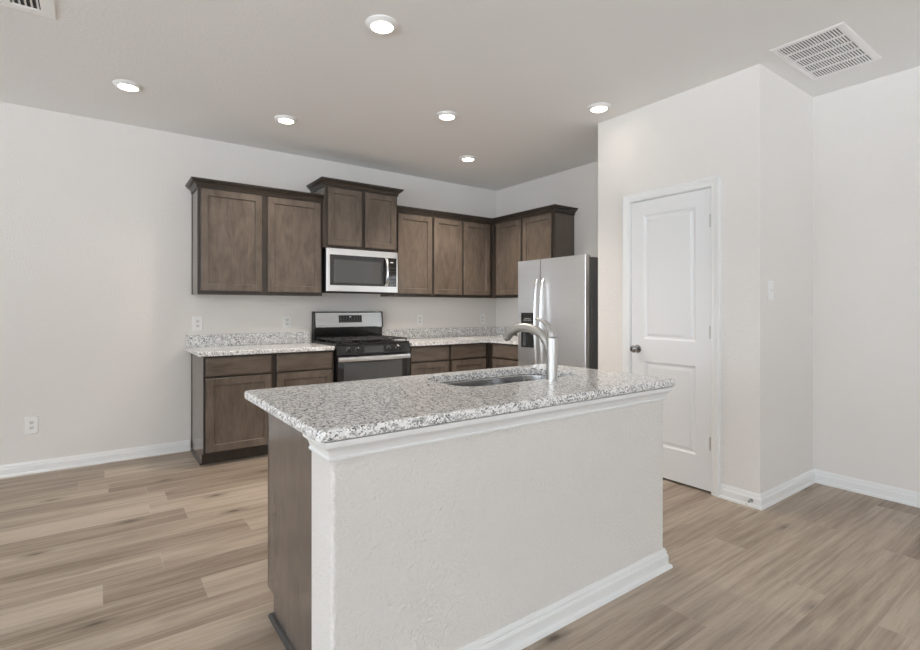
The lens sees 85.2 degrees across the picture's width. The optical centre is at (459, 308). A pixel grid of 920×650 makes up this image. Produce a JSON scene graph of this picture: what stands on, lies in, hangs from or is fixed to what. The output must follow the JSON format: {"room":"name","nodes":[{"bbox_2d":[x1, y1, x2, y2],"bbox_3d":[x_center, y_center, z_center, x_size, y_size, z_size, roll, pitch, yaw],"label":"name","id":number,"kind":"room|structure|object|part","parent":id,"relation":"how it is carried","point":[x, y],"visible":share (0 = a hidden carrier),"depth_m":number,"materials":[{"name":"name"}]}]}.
{"room":"kitchen","nodes":[
{"label":"kitchen","id":0,"kind":"room"},
{"bbox_2d":[0,102,495,464],"bbox_3d":[-4.080,-0.140,3.189,11.378,2.740,0.120,0,0,-36],"label":"wall","id":1,"kind":"structure","parent":0,"point":[98,307],"depth_m":4.05,"materials":[{"name":"paint"}]},
{"bbox_2d":[25,416,38,433],"bbox_3d":[-3.205,0.869,3.744,0.079,0.128,0.008,0,0,-36],"label":"wall outlet","id":2,"kind":"object","parent":1,"relation":"attached to","point":[31,423],"visible":1,"depth_m":3.74,"materials":[{"name":"white plastic"}]},
{"bbox_2d":[0,440,189,478],"bbox_3d":[-5.449,1.185,2.109,7.655,0.090,0.021,0,0,-36],"label":"baseboard","id":3,"kind":"structure","parent":1,"relation":"attached to","point":[39,466],"depth_m":3.94,"materials":[{"name":"white paint"}]},
{"bbox_2d":[193,316,202,330],"bbox_3d":[-2.304,0.129,4.397,0.079,0.128,0.008,0,0,-36],"label":"wall outlet","id":4,"kind":"object","parent":1,"relation":"attached to","point":[197,320],"visible":1,"depth_m":4.40,"materials":[{"name":"white plastic"}]},
{"bbox_2d":[186,332,309,346],"bbox_3d":[-1.932,0.279,4.657,1.089,0.106,0.022,0,0,-36],"label":"backsplash","id":5,"kind":"structure","parent":1,"relation":"attached to","point":[206,340],"depth_m":4.62,"materials":[{"name":"white stone"}]},
{"bbox_2d":[185,176,323,295],"bbox_3d":[-1.831,-0.598,4.523,1.110,0.952,0.357,0,0,-36],"label":"upper cabinet","id":6,"kind":"object","parent":1,"relation":"attached to","point":[247,239],"visible":1,"depth_m":4.37,"materials":[{"name":"brown wood"}]},
{"bbox_3d":[-1.943,-0.576,4.272,0.482,0.845,0.020,0,0,-36],"label":"door","id":7,"kind":"part","parent":6,"relation":"part of","materials":[{"name":"brown wood"}]},
{"bbox_3d":[-1.831,-1.039,4.523,1.110,0.070,0.357,0,0,-36],"label":"crown molding","id":8,"kind":"part","parent":6,"relation":"part of","materials":[{"name":"brown wood"}]},
{"bbox_3d":[-1.512,-0.576,4.585,0.481,0.845,0.020,0,0,-36],"label":"door","id":9,"kind":"part","parent":6,"relation":"part of","materials":[{"name":"brown wood"}]},
{"bbox_2d":[283,315,290,328],"bbox_3d":[-1.675,0.126,4.854,0.079,0.128,0.008,0,0,-36],"label":"wall outlet","id":10,"kind":"object","parent":1,"relation":"attached to","point":[286,318],"visible":1,"depth_m":4.85,"materials":[{"name":"white plastic"}]},
{"bbox_2d":[306,176,403,252],"bbox_3d":[-1.049,-0.902,5.047,0.870,0.644,0.427,0,0,-36],"label":"upper cabinet","id":11,"kind":"object","parent":1,"relation":"attached to","point":[355,215],"visible":0.97,"depth_m":4.87,"materials":[{"name":"brown wood"}]},
{"bbox_3d":[-1.100,-0.876,4.797,0.337,0.544,0.020,0,0,-36],"label":"door","id":12,"kind":"part","parent":11,"relation":"part of","materials":[{"name":"brown wood"}]},
{"bbox_3d":[-1.049,-1.189,5.047,0.870,0.070,0.427,0,0,-36],"label":"crown molding","id":13,"kind":"part","parent":11,"relation":"part of","materials":[{"name":"brown wood"}]},
{"bbox_2d":[322,248,397,293],"bbox_3d":[-1.038,-0.368,5.043,0.755,0.417,0.443,0,0,-36],"label":"microwave oven","id":14,"kind":"object","parent":11,"relation":"attached to","point":[353,271],"visible":1,"depth_m":4.88,"materials":[{"name":"silver metal"}]},
{"bbox_3d":[-0.973,-0.371,4.889,0.619,0.290,0.004,0,0,-36],"label":"door glass","id":15,"kind":"part","parent":14,"relation":"part of","materials":[{"name":"black glass"}]},
{"bbox_3d":[-0.732,-0.370,5.028,0.029,0.284,0.060,0,0,-36],"label":"handle","id":16,"kind":"part","parent":14,"relation":"part of","materials":[{"name":"metal"}]},
{"bbox_3d":[-0.689,-0.372,5.115,0.105,0.409,0.031,0,0,-36],"label":"control panel","id":17,"kind":"part","parent":14,"relation":"part of","materials":[{"name":"metal"}]},
{"bbox_3d":[-0.961,-0.895,4.925,0.763,0.630,0.018,0,0,-36],"label":"frame","id":18,"kind":"part","parent":11,"relation":"part of","materials":[{"name":"brown wood"}]},
{"bbox_3d":[-0.796,-0.876,5.018,0.339,0.544,0.020,0,0,-36],"label":"door","id":19,"kind":"part","parent":11,"relation":"part of","materials":[{"name":"brown wood"}]},
{"bbox_2d":[381,205,434,296],"bbox_3d":[-0.569,-0.601,5.438,0.472,0.941,0.357,0,0,-36],"label":"upper cabinet","id":20,"kind":"object","parent":1,"relation":"attached to","point":[414,225],"visible":0.83,"depth_m":5.33,"materials":[{"name":"brown wood"}]},
{"bbox_3d":[-0.502,-0.594,5.344,0.471,0.927,0.018,0,0,-36],"label":"frame","id":21,"kind":"part","parent":20,"relation":"part of","materials":[{"name":"brown wood"}]},
{"bbox_3d":[-0.479,-0.580,5.334,0.418,0.837,0.020,0,0,-36],"label":"door","id":22,"kind":"part","parent":20,"relation":"part of","materials":[{"name":"brown wood"}]},
{"bbox_3d":[-0.480,-1.036,5.316,0.471,0.070,0.054,0,0,-36],"label":"crown molding","id":23,"kind":"part","parent":20,"relation":"part of","materials":[{"name":"brown wood"}]},
{"bbox_2d":[417,314,422,325],"bbox_3d":[-0.461,0.126,5.734,0.079,0.128,0.008,0,0,-36],"label":"wall outlet","id":24,"kind":"object","parent":1,"relation":"attached to","point":[419,316],"visible":1,"depth_m":5.73,"materials":[{"name":"white plastic"}]},
{"bbox_2d":[382,327,495,338],"bbox_3d":[-0.194,0.279,5.918,1.637,0.106,0.022,0,0,-36],"label":"backsplash","id":25,"kind":"structure","parent":1,"relation":"attached to","point":[467,331],"depth_m":5.88,"materials":[{"name":"white stone"}]},
{"bbox_2d":[432,210,492,297],"bbox_3d":[-0.028,-0.601,5.831,0.865,0.941,0.357,0,0,-36],"label":"upper cabinet","id":26,"kind":"object","parent":1,"relation":"attached to","point":[462,244],"visible":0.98,"depth_m":5.71,"materials":[{"name":"brown wood"}]},
{"bbox_3d":[-0.134,-0.580,5.585,0.377,0.837,0.020,0,0,-36],"label":"door","id":27,"kind":"part","parent":26,"relation":"part of","materials":[{"name":"brown wood"}]},
{"bbox_3d":[0.061,-1.036,5.708,0.865,0.070,0.054,0,0,-36],"label":"crown molding","id":28,"kind":"part","parent":26,"relation":"part of","materials":[{"name":"brown wood"}]},
{"bbox_3d":[0.197,-0.580,5.824,0.383,0.837,0.020,0,0,-36],"label":"door","id":29,"kind":"part","parent":26,"relation":"part of","materials":[{"name":"brown wood"}]},
{"bbox_2d":[480,314,484,323],"bbox_3d":[0.282,0.128,6.273,0.079,0.128,0.008,0,0,-36],"label":"wall outlet","id":30,"kind":"object","parent":1,"relation":"attached to","point":[482,316],"visible":1,"depth_m":6.27,"materials":[{"name":"white plastic"}]},
{"bbox_2d":[0,0,919,190],"bbox_3d":[0.334,-1.560,-2.897,11.378,0.100,15.157,0,0,-36],"label":"ceiling","id":31,"kind":"structure","parent":0,"point":[520,78],"depth_m":3.12,"materials":[{"name":"paint"}]},
{"bbox_2d":[0,0,56,19],"bbox_3d":[-2.156,-1.506,2.352,0.392,0.007,0.350,0,0,-36],"label":"ceiling vent","id":32,"kind":"object","parent":31,"relation":"in","point":[46,8],"visible":1,"depth_m":2.49,"materials":[{"name":"white metal"}]},
{"bbox_2d":[113,79,142,91],"bbox_3d":[-2.237,-1.500,3.374,0.172,0.020,0.172,0,0,-36],"label":"recessed light","id":33,"kind":"object","parent":31,"relation":"in","point":[126,85],"visible":1,"depth_m":3.35,"materials":[{"name":"white plastic"}]},
{"bbox_2d":[275,115,296,123],"bbox_3d":[-1.382,-1.500,3.976,0.172,0.020,0.172,0,0,-36],"label":"recessed light","id":34,"kind":"object","parent":31,"relation":"in","point":[284,119],"visible":1,"depth_m":3.94,"materials":[{"name":"white plastic"}]},
{"bbox_2d":[365,15,397,33],"bbox_3d":[-0.413,-1.500,2.651,0.172,0.020,0.172,0,0,-36],"label":"recessed light","id":35,"kind":"object","parent":31,"relation":"in","point":[380,24],"visible":1,"depth_m":2.62,"materials":[{"name":"white plastic"}]},
{"bbox_2d":[436,111,457,120],"bbox_3d":[-0.101,-1.500,3.896,0.172,0.020,0.172,0,0,-36],"label":"recessed light","id":36,"kind":"object","parent":31,"relation":"in","point":[443,115],"visible":1,"depth_m":3.86,"materials":[{"name":"white plastic"}]},
{"bbox_2d":[459,155,476,161],"bbox_3d":[0.080,-1.500,5.004,0.172,0.020,0.172,0,0,-36],"label":"recessed light","id":37,"kind":"object","parent":31,"relation":"in","point":[468,158],"visible":1,"depth_m":4.96,"materials":[{"name":"white plastic"}]},
{"bbox_2d":[587,102,610,112],"bbox_3d":[1.039,-1.500,3.742,0.172,0.020,0.172,0,0,-36],"label":"recessed light","id":38,"kind":"object","parent":31,"relation":"in","point":[600,107],"visible":1,"depth_m":3.71,"materials":[{"name":"white plastic"}]},
{"bbox_2d":[769,22,881,79],"bbox_3d":[2.172,-1.506,2.965,0.647,0.007,0.360,0,0,-36],"label":"ceiling vent","id":39,"kind":"object","parent":31,"relation":"in","point":[837,48],"visible":1,"depth_m":2.94,"materials":[{"name":"white metal"}]},
{"bbox_2d":[0,451,919,649],"bbox_3d":[0.334,1.280,-2.897,11.378,0.100,15.157,0,0,-36],"label":"floor","id":40,"kind":"structure","parent":0,"point":[166,551],"depth_m":2.35,"materials":[{"name":"brown wood"}]},
{"bbox_2d":[190,350,333,464],"bbox_3d":[-1.738,0.799,4.422,1.070,0.862,0.630,0,0,-36],"label":"base cabinet","id":41,"kind":"object","parent":40,"relation":"on","point":[225,426],"visible":0.7,"depth_m":4.05,"materials":[{"name":"brown wood"}]},
{"bbox_3d":[-2.188,1.221,4.143,0.014,0.018,0.498,0,0,-36],"label":"shoe molding","id":42,"kind":"part","parent":41,"relation":"part of","materials":[{"name":"brown wood"}]},
{"bbox_3d":[-1.770,0.455,4.021,0.492,0.145,0.020,0,0,-36],"label":"drawer","id":43,"kind":"part","parent":41,"relation":"part of","materials":[{"name":"brown wood"}]},
{"bbox_3d":[-1.770,0.830,4.021,0.492,0.576,0.020,0,0,-36],"label":"door","id":44,"kind":"part","parent":41,"relation":"part of","materials":[{"name":"brown wood"}]},
{"bbox_2d":[186,332,334,356],"bbox_3d":[-1.746,0.296,4.402,1.089,0.141,0.653,0,0,-36],"label":"countertop","id":45,"kind":"structure","parent":41,"relation":"on","point":[207,345],"depth_m":4.43,"materials":[{"name":"white stone"}]},
{"bbox_3d":[-1.338,0.455,4.334,0.485,0.145,0.020,0,0,-36],"label":"drawer","id":46,"kind":"part","parent":41,"relation":"part of","materials":[{"name":"brown wood"}]},
{"bbox_3d":[-1.338,0.830,4.334,0.485,0.576,0.020,0,0,-36],"label":"door","id":47,"kind":"part","parent":41,"relation":"part of","materials":[{"name":"brown wood"}]},
{"bbox_2d":[268,413,311,649],"bbox_3d":[0.010,0.799,2.288,1.597,0.862,0.624,0,0,-36],"label":"base cabinet","id":48,"kind":"object","parent":40,"relation":"on","point":[289,453],"visible":0.13,"depth_m":1.82,"materials":[{"name":"brown wood"}]},
{"bbox_3d":[-0.147,0.754,2.519,1.580,0.772,0.018,0,0,-36],"label":"frame","id":49,"kind":"part","parent":48,"relation":"part of","materials":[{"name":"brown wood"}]},
{"bbox_3d":[0.036,1.220,2.252,1.597,0.020,0.533,0,0,-36],"label":"shoe molding","id":50,"kind":"part","parent":48,"relation":"part of","materials":[{"name":"brown"}]},
{"bbox_2d":[244,363,674,442],"bbox_3d":[0.074,0.349,2.212,1.747,0.035,0.850,0,0,-36],"label":"countertop","id":51,"kind":"structure","parent":48,"relation":"on","point":[325,412],"depth_m":1.90,"materials":[{"name":"white stone"}]},
{"bbox_2d":[442,374,545,385],"bbox_3d":[0.220,0.465,2.485,0.809,0.193,0.429,0,0,-36],"label":"sink","id":52,"kind":"object","parent":51,"relation":"in","point":[522,377],"visible":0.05,"depth_m":2.70,"materials":[{"name":"metal"}]},
{"bbox_2d":[503,318,557,380],"bbox_3d":[0.337,0.187,2.444,0.057,0.290,0.363,0,0,-36],"label":"kitchen faucet","id":53,"kind":"object","parent":51,"relation":"on","point":[549,340],"visible":1,"depth_m":2.32,"materials":[{"name":"grey metal"}]},
{"bbox_3d":[0.337,0.179,2.445,0.046,0.216,0.358,0,0,-36],"label":"spout","id":54,"kind":"part","parent":53,"relation":"part of","materials":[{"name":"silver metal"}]},
{"bbox_3d":[0.404,0.089,2.352,0.048,0.094,0.135,0,0,-36],"label":"lever","id":55,"kind":"part","parent":53,"relation":"part of","materials":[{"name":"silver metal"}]},
{"bbox_2d":[312,311,410,381],"bbox_3d":[-0.973,0.627,4.928,0.757,1.206,0.684,0,0,-36],"label":"gas range","id":56,"kind":"object","parent":40,"relation":"on","point":[361,352],"visible":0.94,"depth_m":4.80,"materials":[{"name":"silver metal"}]},
{"bbox_2d":[312,339,408,345],"bbox_3d":[-0.985,0.321,4.944,0.757,0.018,0.629,0,0,-36],"label":"cooktop","id":57,"kind":"object","parent":56,"relation":"in","point":[341,342],"depth_m":4.74,"materials":[{"name":"black metal"}]},
{"bbox_3d":[-0.800,0.712,4.690,0.741,0.567,0.033,0,0,-36],"label":"oven door","id":58,"kind":"part","parent":56,"relation":"part of","materials":[{"name":"black glass"}]},
{"bbox_3d":[-0.802,0.377,4.692,0.749,0.094,0.030,0,0,-36],"label":"control panel","id":59,"kind":"part","parent":56,"relation":"part of","materials":[{"name":"black metal"}]},
{"bbox_3d":[-0.804,0.375,4.681,0.195,0.058,0.012,0,0,-36],"label":"trim plate","id":60,"kind":"part","parent":56,"relation":"part of","materials":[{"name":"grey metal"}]},
{"bbox_3d":[-0.782,0.456,4.664,0.737,0.044,0.033,0,0,-36],"label":"handle","id":61,"kind":"part","parent":56,"relation":"part of","materials":[{"name":"metal"}]},
{"bbox_2d":[408,342,488,375],"bbox_3d":[-0.262,0.799,5.492,1.027,0.862,0.630,0,0,-36],"label":"base cabinet","id":62,"kind":"object","parent":40,"relation":"on","point":[430,359],"visible":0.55,"depth_m":5.21,"materials":[{"name":"brown wood"}]},
{"bbox_3d":[-0.303,0.455,5.085,0.456,0.145,0.020,0,0,-36],"label":"drawer","id":63,"kind":"part","parent":62,"relation":"part of","materials":[{"name":"brown wood"}]},
{"bbox_3d":[-0.303,0.830,5.085,0.456,0.576,0.020,0,0,-36],"label":"door","id":64,"kind":"part","parent":62,"relation":"part of","materials":[{"name":"brown wood"}]},
{"bbox_2d":[382,327,517,345],"bbox_3d":[0.178,0.296,5.405,1.637,0.141,1.289,0,0,-36],"label":"countertop","id":65,"kind":"structure","parent":62,"relation":"on","point":[430,336],"depth_m":5.69,"materials":[{"name":"white stone"}]},
{"bbox_3d":[0.097,0.455,5.375,0.456,0.145,0.020,0,0,-36],"label":"drawer","id":66,"kind":"part","parent":62,"relation":"part of","materials":[{"name":"brown wood"}]},
{"bbox_3d":[0.097,0.830,5.375,0.456,0.576,0.020,0,0,-36],"label":"door","id":67,"kind":"part","parent":62,"relation":"part of","materials":[{"name":"brown wood"}]},
{"bbox_2d":[303,386,673,649],"bbox_3d":[0.262,0.799,1.958,1.712,0.862,0.204,0,0,-36],"label":"wall","id":68,"kind":"structure","parent":40,"relation":"on","point":[505,531],"depth_m":1.74,"materials":[{"name":"paint"}]},
{"bbox_3d":[0.268,0.399,1.950,1.712,0.060,0.184,0,0,-36],"label":"cove molding","id":69,"kind":"part","parent":68,"relation":"part of","materials":[{"name":"white paint"}]},
{"bbox_3d":[0.262,1.185,1.959,1.706,0.090,0.201,0,0,-36],"label":"baseboard","id":70,"kind":"part","parent":68,"relation":"part of","materials":[{"name":"white paint"}]},
{"bbox_2d":[489,342,517,368],"bbox_3d":[0.759,0.799,5.461,0.630,0.862,0.665,0,0,-36],"label":"base cabinet","id":71,"kind":"object","parent":40,"relation":"on","point":[500,355],"visible":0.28,"depth_m":5.34,"materials":[{"name":"brown wood"}]},
{"bbox_3d":[0.527,0.830,5.260,0.020,0.576,0.565,0,0,-36],"label":"door","id":72,"kind":"part","parent":71,"relation":"part of","materials":[{"name":"brown wood"}]},
{"bbox_3d":[0.527,0.455,5.260,0.020,0.145,0.565,0,0,-36],"label":"drawer","id":73,"kind":"part","parent":71,"relation":"part of","materials":[{"name":"brown wood"}]},
{"bbox_2d":[518,254,597,369],"bbox_3d":[1.107,0.385,4.732,0.857,1.690,0.826,0,0,-36],"label":"refrigerator","id":74,"kind":"object","parent":40,"relation":"on","point":[562,292],"visible":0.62,"depth_m":4.39,"materials":[{"name":"grey metal"}]},
{"bbox_3d":[0.658,0.092,4.756,0.049,0.086,0.141,0,0,-36],"label":"dispenser panel","id":75,"kind":"part","parent":74,"relation":"part of","materials":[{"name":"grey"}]},
{"bbox_3d":[0.672,0.353,4.745,0.055,1.622,0.295,0,0,-36],"label":"freezer door","id":76,"kind":"part","parent":74,"relation":"part of","materials":[{"name":"metal"}]},
{"bbox_3d":[0.699,0.128,4.613,0.056,0.805,0.022,0,0,-36],"label":"handle","id":77,"kind":"part","parent":74,"relation":"part of","materials":[{"name":"metal"}]},
{"bbox_3d":[0.744,0.128,4.551,0.056,0.805,0.022,0,0,-36],"label":"handle","id":78,"kind":"part","parent":74,"relation":"part of","materials":[{"name":"metal"}]},
{"bbox_3d":[0.916,0.353,4.408,0.055,1.622,0.525,0,0,-36],"label":"fridge door","id":79,"kind":"part","parent":74,"relation":"part of","materials":[{"name":"metal"}]},
{"bbox_2d":[598,64,767,493],"bbox_3d":[1.531,-0.140,3.613,0.115,2.740,1.229,0,0,-36],"label":"wall","id":80,"kind":"structure","parent":0,"point":[717,127],"depth_m":3.25,"materials":[{"name":"paint"}]},
{"bbox_2d":[630,188,710,491],"bbox_3d":[1.479,0.204,3.564,0.103,2.023,0.619,0,0,-36],"label":"door","id":81,"kind":"structure","parent":80,"relation":"in","point":[671,235],"depth_m":3.52,"materials":[{"name":"white paint"}]},
{"bbox_3d":[1.315,0.300,3.759,0.068,0.062,0.062,0,0,-36],"label":"knob","id":82,"kind":"part","parent":81,"relation":"part of","materials":[{"name":"silver metal"}]},
{"bbox_2d":[623,175,720,497],"bbox_3d":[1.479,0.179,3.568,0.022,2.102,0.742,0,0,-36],"label":"trim","id":83,"kind":"structure","parent":80,"relation":"attached to","point":[714,182],"depth_m":3.31,"materials":[{"name":"white paint"}]},
{"bbox_2d":[496,66,919,491],"bbox_3d":[4.891,-0.140,0.407,0.120,2.740,14.917,0,0,-36],"label":"wall","id":84,"kind":"structure","parent":0,"point":[866,135],"depth_m":3.35,"materials":[{"name":"paint"}]},
{"bbox_2d":[496,327,517,335],"bbox_3d":[0.839,0.279,5.870,0.022,0.106,1.266,0,0,-36],"label":"backsplash","id":85,"kind":"structure","parent":84,"relation":"attached to","point":[499,330],"depth_m":6.29,"materials":[{"name":"white stone"}]},
{"bbox_2d":[492,204,577,297],"bbox_3d":[0.803,-0.601,5.634,0.357,0.941,1.046,0,0,-36],"label":"upper cabinet","id":86,"kind":"object","parent":84,"relation":"attached to","point":[545,232],"visible":0.83,"depth_m":5.50,"materials":[{"name":"brown wood"}]},
{"bbox_3d":[0.554,-0.580,5.743,0.020,0.837,0.423,0,0,-36],"label":"door","id":87,"kind":"part","parent":86,"relation":"part of","materials":[{"name":"brown wood"}]},
{"bbox_3d":[0.694,-0.594,5.587,0.018,0.927,0.991,0,0,-36],"label":"frame","id":88,"kind":"part","parent":86,"relation":"part of","materials":[{"name":"brown wood"}]},
{"bbox_3d":[0.803,-1.036,5.634,0.357,0.070,1.046,0,0,-36],"label":"crown molding","id":89,"kind":"part","parent":86,"relation":"part of","materials":[{"name":"brown wood"}]},
{"bbox_3d":[0.825,-0.580,5.369,0.020,0.837,0.430,0,0,-36],"label":"door","id":90,"kind":"part","parent":86,"relation":"part of","materials":[{"name":"brown wood"}]},
{"bbox_2d":[719,469,919,510],"bbox_3d":[1.290,1.185,-4.216,11.138,0.090,11.659,0,0,-36],"label":"baseboard","id":91,"kind":"structure","parent":84,"relation":"attached to","point":[768,498],"depth_m":3.25,"materials":[{"name":"white paint"}]},
{"bbox_2d":[768,69,812,489],"bbox_3d":[2.196,-0.140,3.407,0.720,2.740,0.115,0,0,-36],"label":"wall","id":92,"kind":"structure","parent":0,"point":[790,108],"depth_m":3.34,"materials":[{"name":"paint"}]},
{"bbox_2d":[767,281,773,299],"bbox_3d":[1.965,-0.117,3.155,0.079,0.120,0.020,0,0,-36],"label":"light switch","id":93,"kind":"object","parent":92,"relation":"attached to","point":[770,289],"visible":1,"depth_m":3.15,"materials":[{"name":"white plastic"}]}
]}

